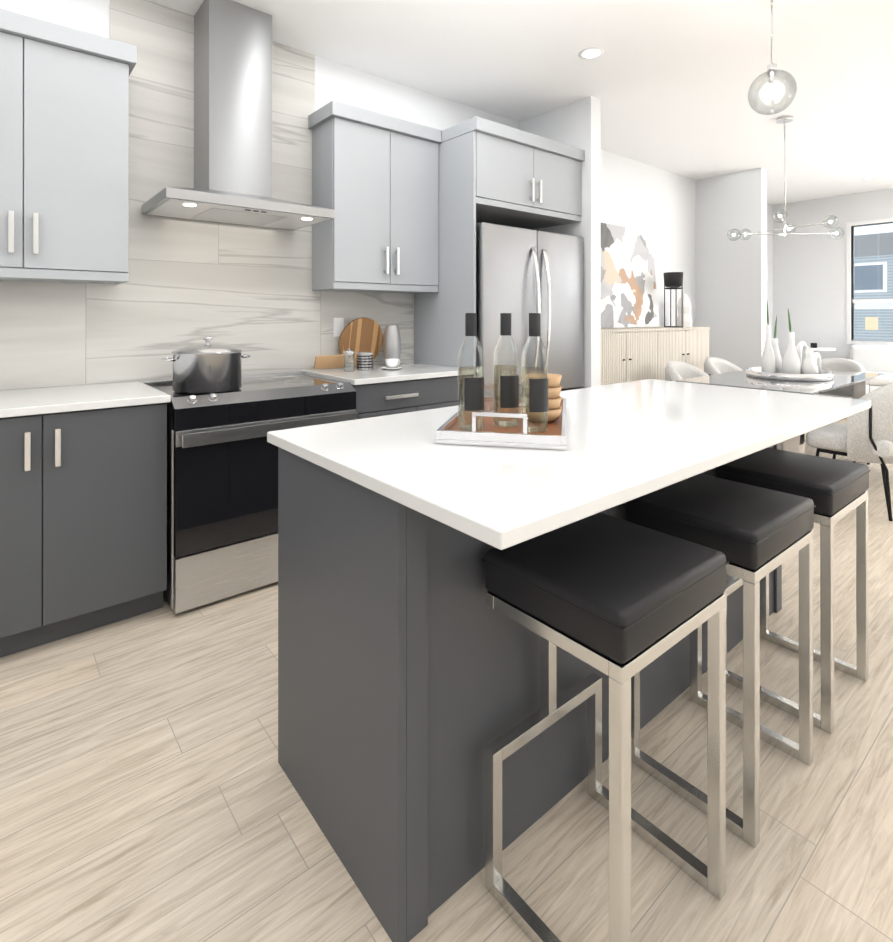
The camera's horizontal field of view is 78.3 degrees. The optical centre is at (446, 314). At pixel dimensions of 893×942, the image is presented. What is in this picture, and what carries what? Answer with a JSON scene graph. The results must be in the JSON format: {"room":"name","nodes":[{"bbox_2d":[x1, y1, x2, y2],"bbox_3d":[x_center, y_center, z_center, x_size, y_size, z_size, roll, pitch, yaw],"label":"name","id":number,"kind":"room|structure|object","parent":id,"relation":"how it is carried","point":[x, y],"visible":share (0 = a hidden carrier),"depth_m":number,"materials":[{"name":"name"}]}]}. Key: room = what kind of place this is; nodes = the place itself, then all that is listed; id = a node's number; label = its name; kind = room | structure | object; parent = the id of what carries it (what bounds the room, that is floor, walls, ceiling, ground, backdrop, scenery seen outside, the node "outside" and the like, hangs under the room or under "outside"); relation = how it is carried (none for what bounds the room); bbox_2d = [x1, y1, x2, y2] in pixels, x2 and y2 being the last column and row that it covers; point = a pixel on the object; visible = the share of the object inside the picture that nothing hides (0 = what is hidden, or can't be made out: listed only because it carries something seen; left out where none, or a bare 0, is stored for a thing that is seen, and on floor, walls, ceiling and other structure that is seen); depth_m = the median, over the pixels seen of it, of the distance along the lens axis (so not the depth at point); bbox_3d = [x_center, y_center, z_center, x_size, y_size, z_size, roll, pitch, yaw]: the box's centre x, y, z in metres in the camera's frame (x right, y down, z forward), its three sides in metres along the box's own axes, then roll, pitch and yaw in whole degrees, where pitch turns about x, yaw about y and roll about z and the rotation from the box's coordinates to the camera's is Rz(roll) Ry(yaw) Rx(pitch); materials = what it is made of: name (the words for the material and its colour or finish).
{"room":"dining room and kitchen","nodes":[
{"label":"dining room and kitchen","id":0,"kind":"room"},
{"bbox_2d":[0,0,772,337],"bbox_3d":[0.132,-0.174,4.306,12.400,2.890,0.140,0,0,-40],"label":"wall","id":1,"kind":"structure","parent":0,"point":[658,204],"depth_m":5.46,"materials":[{"name":"white paint"}]},
{"bbox_2d":[0,8,131,283],"bbox_3d":[-1.855,-0.691,2.375,0.795,1.080,0.288,0,0,-40],"label":"upper cabinet","id":2,"kind":"object","parent":1,"relation":"attached to","point":[64,154],"depth_m":2.36,"materials":[{"name":"grey wood"}]},
{"bbox_2d":[0,0,413,389],"bbox_3d":[-2.342,-0.627,2.169,5.462,1.990,0.008,0,0,-40],"label":"tile backsplash","id":3,"kind":"structure","parent":1,"relation":"attached to","point":[247,289],"depth_m":2.92,"materials":[{"name":"white tile"}]},
{"bbox_2d":[334,318,343,336],"bbox_3d":[-0.692,0.080,3.521,0.070,0.120,0.005,0,0,-40],"label":"outlet","id":4,"kind":"object","parent":3,"relation":"attached to","point":[338,326],"visible":0.86,"depth_m":3.51,"materials":[{"name":"white plastic"}]},
{"bbox_2d":[142,0,334,229],"bbox_3d":[-1.079,-1.063,2.872,0.825,1.109,0.515,0,0,-40],"label":"range hood","id":5,"kind":"object","parent":1,"relation":"attached to","point":[232,112],"visible":0.98,"depth_m":2.84,"materials":[{"name":"silver metal"}]},
{"bbox_2d":[308,100,440,293],"bbox_3d":[-0.442,-0.690,3.519,0.805,1.080,0.322,0,0,-40],"label":"upper cabinet","id":6,"kind":"object","parent":1,"relation":"attached to","point":[375,181],"visible":1,"depth_m":3.37,"materials":[{"name":"grey wood"}]},
{"bbox_2d":[438,116,584,228],"bbox_3d":[0.404,-0.964,3.997,1.100,0.530,0.662,0,0,-40],"label":"upper cabinet","id":7,"kind":"object","parent":1,"relation":"attached to","point":[526,180],"visible":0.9,"depth_m":3.73,"materials":[{"name":"grey wood"}]},
{"bbox_2d":[0,417,892,941],"bbox_3d":[2.423,1.297,1.528,12.400,0.060,7.460,0,0,-40],"label":"floor","id":8,"kind":"structure","parent":0,"point":[148,791],"depth_m":1.40,"materials":[{"name":"brown wood"}]},
{"bbox_2d":[0,403,166,657],"bbox_3d":[-1.705,0.819,2.283,0.854,0.898,0.618,0,0,-40],"label":"base cabinet","id":9,"kind":"object","parent":8,"relation":"on","point":[83,520],"visible":0.96,"depth_m":2.11,"materials":[{"name":"grey wood"}]},
{"bbox_2d":[0,381,170,417],"bbox_3d":[-2.192,0.353,1.866,2.150,0.030,0.646,0,0,-40],"label":"countertop","id":10,"kind":"structure","parent":9,"relation":"on","point":[29,401],"depth_m":2.24,"materials":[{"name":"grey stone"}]},
{"bbox_2d":[142,371,357,613],"bbox_3d":[-0.992,0.807,2.791,0.864,0.925,0.705,0,0,-40],"label":"range oven","id":11,"kind":"object","parent":8,"relation":"on","point":[222,497],"visible":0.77,"depth_m":2.43,"materials":[{"name":"silver metal"}]},
{"bbox_2d":[161,337,249,393],"bbox_3d":[-1.133,0.230,2.601,0.392,0.250,0.312,0,0,-40],"label":"stock pot","id":12,"kind":"object","parent":11,"relation":"on","point":[207,367],"visible":1,"depth_m":2.48,"materials":[{"name":"silver metal"}]},
{"bbox_2d":[352,375,471,418],"bbox_3d":[-0.353,0.821,3.376,0.846,0.898,0.652,0,0,-40],"label":"base cabinet","id":13,"kind":"object","parent":8,"relation":"on","point":[384,399],"visible":0.17,"depth_m":3.10,"materials":[{"name":"grey wood"}]},
{"bbox_2d":[301,363,473,384],"bbox_3d":[-0.358,0.355,3.380,0.850,0.030,0.646,0,0,-40],"label":"countertop","id":14,"kind":"structure","parent":13,"relation":"on","point":[405,372],"depth_m":3.22,"materials":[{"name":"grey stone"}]},
{"bbox_2d":[314,354,356,369],"bbox_3d":[-0.676,0.291,3.408,0.310,0.085,0.040,0,0,-40],"label":"paddle cutting board","id":15,"kind":"object","parent":14,"relation":"on","point":[328,361],"visible":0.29,"depth_m":3.37,"materials":[{"name":"brown wood"}]},
{"bbox_2d":[343,348,354,371],"bbox_3d":[-0.584,0.269,3.288,0.068,0.138,0.068,0,0,-40],"label":"glass canister","id":16,"kind":"object","parent":14,"relation":"on","point":[349,351],"visible":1,"depth_m":3.27,"materials":[{"name":"clear glass"}]},
{"bbox_2d":[339,317,382,365],"bbox_3d":[-0.553,0.177,3.564,0.320,0.317,0.084,0,0,-40],"label":"round cutting board","id":17,"kind":"object","parent":14,"relation":"on","point":[363,334],"visible":0.73,"depth_m":3.55,"materials":[{"name":"brown wood"}]},
{"bbox_2d":[357,352,372,369],"bbox_3d":[-0.501,0.286,3.369,0.099,0.105,0.099,0,0,-40],"label":"canister","id":18,"kind":"object","parent":14,"relation":"on","point":[364,360],"visible":1,"depth_m":3.33,"materials":[{"name":"silver metal"}]},
{"bbox_2d":[381,359,401,369],"bbox_3d":[-0.339,0.307,3.399,0.132,0.062,0.132,0,0,-40],"label":"cup","id":19,"kind":"object","parent":14,"relation":"on","point":[392,364],"visible":1,"depth_m":3.37,"materials":[{"name":"white ceramic"}]},
{"bbox_2d":[383,325,400,365],"bbox_3d":[-0.358,0.204,3.603,0.122,0.270,0.122,0,0,-40],"label":"ribbed vase","id":20,"kind":"object","parent":14,"relation":"on","point":[391,344],"visible":0.83,"depth_m":3.56,"materials":[{"name":"silver metal"}]},
{"bbox_2d":[414,131,475,377],"bbox_3d":[-0.023,0.062,3.665,0.022,2.417,0.628,0,0,-40],"label":"panel","id":21,"kind":"object","parent":8,"relation":"on","point":[439,326],"visible":0.33,"depth_m":3.57,"materials":[{"name":"grey"}]},
{"bbox_2d":[278,442,781,941],"bbox_3d":[0.484,0.818,1.956,1.997,0.900,0.599,0,0,-40],"label":"kitchen island","id":22,"kind":"object","parent":8,"relation":"on","point":[408,674],"visible":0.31,"depth_m":1.24,"materials":[{"name":"grey wood"}]},
{"bbox_2d":[267,379,870,549],"bbox_3d":[0.575,0.351,1.859,2.050,0.030,0.942,0,0,-40],"label":"island countertop","id":23,"kind":"structure","parent":22,"relation":"on","point":[627,441],"depth_m":1.34,"materials":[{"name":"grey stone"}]},
{"bbox_2d":[436,383,566,449],"bbox_3d":[0.201,0.292,1.692,0.330,0.085,0.630,0,0,12],"label":"serving tray","id":24,"kind":"object","parent":23,"relation":"on","point":[448,431],"visible":0.65,"depth_m":1.40,"materials":[{"name":"white wood"}]},
{"bbox_2d":[458,313,483,430],"bbox_3d":[0.069,0.157,1.532,0.075,0.322,0.076,0,0,-40],"label":"wine bottle","id":25,"kind":"object","parent":24,"relation":"on","point":[473,393],"visible":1,"depth_m":1.52,"materials":[{"name":"clear glass"}]},
{"bbox_2d":[483,383,499,411],"bbox_3d":[0.131,0.271,1.748,0.082,0.095,0.082,0,0,44],"label":"glass","id":26,"kind":"object","parent":24,"relation":"on","point":[489,387],"depth_m":1.73,"materials":[{"name":"clear glass"}]},
{"bbox_2d":[493,313,518,426],"bbox_3d":[0.172,0.157,1.581,0.075,0.322,0.076,0,0,-40],"label":"wine bottle","id":27,"kind":"object","parent":24,"relation":"on","point":[509,391],"visible":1,"depth_m":1.57,"materials":[{"name":"clear glass"}]},
{"bbox_2d":[521,313,547,432],"bbox_3d":[0.243,0.157,1.509,0.075,0.322,0.076,0,0,-40],"label":"wine bottle","id":28,"kind":"object","parent":24,"relation":"on","point":[538,395],"visible":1,"depth_m":1.49,"materials":[{"name":"clear glass"}]},
{"bbox_2d":[526,373,561,422],"bbox_3d":[0.287,0.250,1.643,0.116,0.136,0.116,0,0,-40],"label":"bowls","id":29,"kind":"object","parent":24,"relation":"on","point":[554,400],"visible":0.31,"depth_m":1.60,"materials":[{"name":"brown wood"}]},
{"bbox_2d":[476,222,583,396],"bbox_3d":[0.441,0.340,3.971,1.040,1.838,0.710,0,0,-40],"label":"refrigerator","id":30,"kind":"object","parent":8,"relation":"on","point":[522,274],"visible":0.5,"depth_m":3.69,"materials":[{"name":"silver metal"}]},
{"bbox_2d":[481,512,728,941],"bbox_3d":[0.348,0.893,1.207,0.411,0.747,0.356,0,0,-40],"label":"bar stool","id":31,"kind":"object","parent":8,"relation":"on","point":[620,603],"visible":0.98,"depth_m":1.15,"materials":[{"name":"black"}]},
{"bbox_2d":[601,327,709,385],"bbox_3d":[1.893,0.703,5.375,2.140,1.140,0.412,0,0,-40],"label":"sideboard","id":32,"kind":"object","parent":8,"relation":"on","point":[635,354],"visible":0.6,"depth_m":5.12,"materials":[{"name":"white wood"}]},
{"bbox_2d":[601,223,659,327],"bbox_3d":[1.682,-0.383,5.453,1.450,1.029,0.125,0,0,-40],"label":"abstract painting","id":33,"kind":"object","parent":32,"relation":"on","point":[628,290],"visible":0.64,"depth_m":5.56,"materials":[{"name":"fabric"}]},
{"bbox_2d":[663,272,682,326],"bbox_3d":[2.370,-0.152,5.726,0.194,0.570,0.194,0,0,-40],"label":"table lamp","id":34,"kind":"object","parent":32,"relation":"on","point":[673,280],"visible":1,"depth_m":5.66,"materials":[{"name":"black metal"}]},
{"bbox_2d":[677,293,692,326],"bbox_3d":[2.605,-0.050,5.998,0.162,0.365,0.166,0,0,-40],"label":"stone sculpture","id":35,"kind":"object","parent":32,"relation":"on","point":[687,318],"visible":0.85,"depth_m":5.94,"materials":[{"name":"white stone"}]},
{"bbox_2d":[665,361,707,380],"bbox_3d":[2.230,0.851,4.873,0.588,0.847,0.525,0,0,-40],"label":"dining chair","id":36,"kind":"object","parent":8,"relation":"on","point":[676,370],"visible":0.23,"depth_m":5.04,"materials":[{"name":"fabric"}]},
{"bbox_2d":[623,474,815,847],"bbox_3d":[0.776,0.894,1.560,0.411,0.747,0.356,0,0,-40],"label":"bar stool","id":37,"kind":"object","parent":8,"relation":"on","point":[755,535],"visible":0.77,"depth_m":1.46,"materials":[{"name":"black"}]},
{"bbox_2d":[704,357,741,374],"bbox_3d":[2.801,0.851,5.344,0.588,0.847,0.525,0,0,-40],"label":"dining chair","id":38,"kind":"object","parent":8,"relation":"on","point":[714,365],"visible":0.15,"depth_m":5.51,"materials":[{"name":"fabric"}]},
{"bbox_2d":[676,369,885,462],"bbox_3d":[2.797,0.892,4.508,1.870,0.760,0.920,0,0,-40],"label":"dining table","id":39,"kind":"object","parent":8,"relation":"on","point":[858,382],"visible":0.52,"depth_m":4.13,"materials":[{"name":"clear glass"}]},
{"bbox_2d":[746,367,833,381],"bbox_3d":[2.791,0.483,4.477,0.610,0.055,0.610,0,0,-40],"label":"centerpiece tray","id":40,"kind":"object","parent":39,"relation":"on","point":[756,372],"visible":0.81,"depth_m":4.24,"materials":[{"name":"white ceramic"}]},
{"bbox_2d":[761,303,777,372],"bbox_3d":[2.610,0.187,4.446,0.099,0.627,0.099,0,0,44],"label":"ceramic vase","id":41,"kind":"object","parent":40,"relation":"on","point":[769,360],"depth_m":4.43,"materials":[{"name":"white ceramic"}]},
{"bbox_2d":[778,310,820,373],"bbox_3d":[2.861,0.223,4.387,0.330,0.555,0.154,0,0,2],"label":"ceramic vase","id":42,"kind":"object","parent":40,"relation":"on","point":[800,358],"depth_m":4.36,"materials":[{"name":"white ceramic"}]},
{"bbox_2d":[713,448,870,733],"bbox_3d":[1.204,0.894,1.913,0.411,0.747,0.356,0,0,-40],"label":"bar stool","id":43,"kind":"object","parent":8,"relation":"on","point":[835,490],"visible":0.67,"depth_m":1.82,"materials":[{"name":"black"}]},
{"bbox_2d":[795,343,835,352],"bbox_3d":[4.918,0.826,7.335,0.480,0.900,0.480,0,0,-40],"label":"side table","id":44,"kind":"object","parent":8,"relation":"on","point":[814,347],"visible":0.17,"depth_m":7.15,"materials":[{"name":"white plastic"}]},
{"bbox_2d":[814,358,869,398],"bbox_3d":[3.667,0.851,5.226,0.525,0.847,0.588,0,0,-40],"label":"dining chair","id":45,"kind":"object","parent":8,"relation":"on","point":[839,364],"visible":0.23,"depth_m":5.30,"materials":[{"name":"fabric"}]},
{"bbox_2d":[806,383,892,520],"bbox_3d":[2.787,0.849,3.680,0.588,0.847,0.525,0,0,-40],"label":"dining chair","id":46,"kind":"object","parent":8,"relation":"on","point":[865,436],"visible":0.83,"depth_m":3.44,"materials":[{"name":"fabric"}]},
{"bbox_2d":[850,344,892,391],"bbox_3d":[5.710,0.829,6.218,0.840,0.890,2.050,0,0,-40],"label":"sofa","id":47,"kind":"object","parent":8,"relation":"on","point":[869,358],"visible":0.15,"depth_m":6.86,"materials":[{"name":"white fabric"}]},
{"bbox_2d":[148,0,892,204],"bbox_3d":[2.423,-1.673,1.532,12.400,0.100,7.460,0,0,-40],"label":"ceiling","id":48,"kind":"structure","parent":0,"point":[667,83],"depth_m":3.56,"materials":[{"name":"white paint"}]},
{"bbox_2d":[578,47,603,59],"bbox_3d":[0.897,-1.618,3.397,0.156,0.004,0.156,0,0,-40],"label":"recessed light","id":49,"kind":"object","parent":48,"relation":"in","point":[589,53],"visible":1,"depth_m":3.39,"materials":[{"name":"white plastic"}]},
{"bbox_2d":[748,0,796,114],"bbox_3d":[1.613,-1.308,2.717,0.210,0.624,0.210,0,0,-40],"label":"light","id":50,"kind":"object","parent":48,"relation":"hanging from","point":[772,72],"visible":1,"depth_m":2.73,"materials":[{"name":"clear glass"}]},
{"bbox_2d":[727,116,843,240],"bbox_3d":[2.787,-1.115,4.516,0.875,1.004,0.794,0,0,-40],"label":"dining chandelier","id":51,"kind":"object","parent":48,"relation":"hanging from","point":[784,120],"visible":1,"depth_m":4.51,"materials":[{"name":"silver metal"}]},
{"bbox_2d":[519,96,600,387],"bbox_3d":[0.887,-0.173,4.373,0.120,2.890,0.720,0,0,-40],"label":"wall","id":52,"kind":"structure","parent":0,"point":[576,124],"depth_m":4.10,"materials":[{"name":"white paint"}]},
{"bbox_2d":[696,167,766,369],"bbox_3d":[3.281,-0.171,6.342,0.150,2.890,0.730,0,0,-40],"label":"wall","id":53,"kind":"structure","parent":0,"point":[731,293],"depth_m":6.24,"materials":[{"name":"white paint"}]},
{"bbox_2d":[773,188,892,359],"bbox_3d":[7.105,-0.172,5.394,0.140,2.890,7.060,0,0,-40],"label":"wall","id":54,"kind":"structure","parent":0,"point":[810,282],"depth_m":7.63,"materials":[{"name":"white paint"}]},
{"bbox_2d":[846,218,892,344],"bbox_3d":[5.873,-0.420,6.835,0.125,1.630,1.450,0,0,-40],"label":"window","id":55,"kind":"structure","parent":54,"relation":"in","point":[849,244],"depth_m":7.30,"materials":[{"name":"white"}]},
{"label":"outside","id":56,"kind":"structure","parent":0,"visible":0},
{"bbox_2d":[854,223,892,340],"bbox_3d":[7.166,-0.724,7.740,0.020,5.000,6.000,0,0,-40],"label":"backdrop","id":57,"kind":"structure","parent":56,"point":[884,250],"depth_m":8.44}
]}

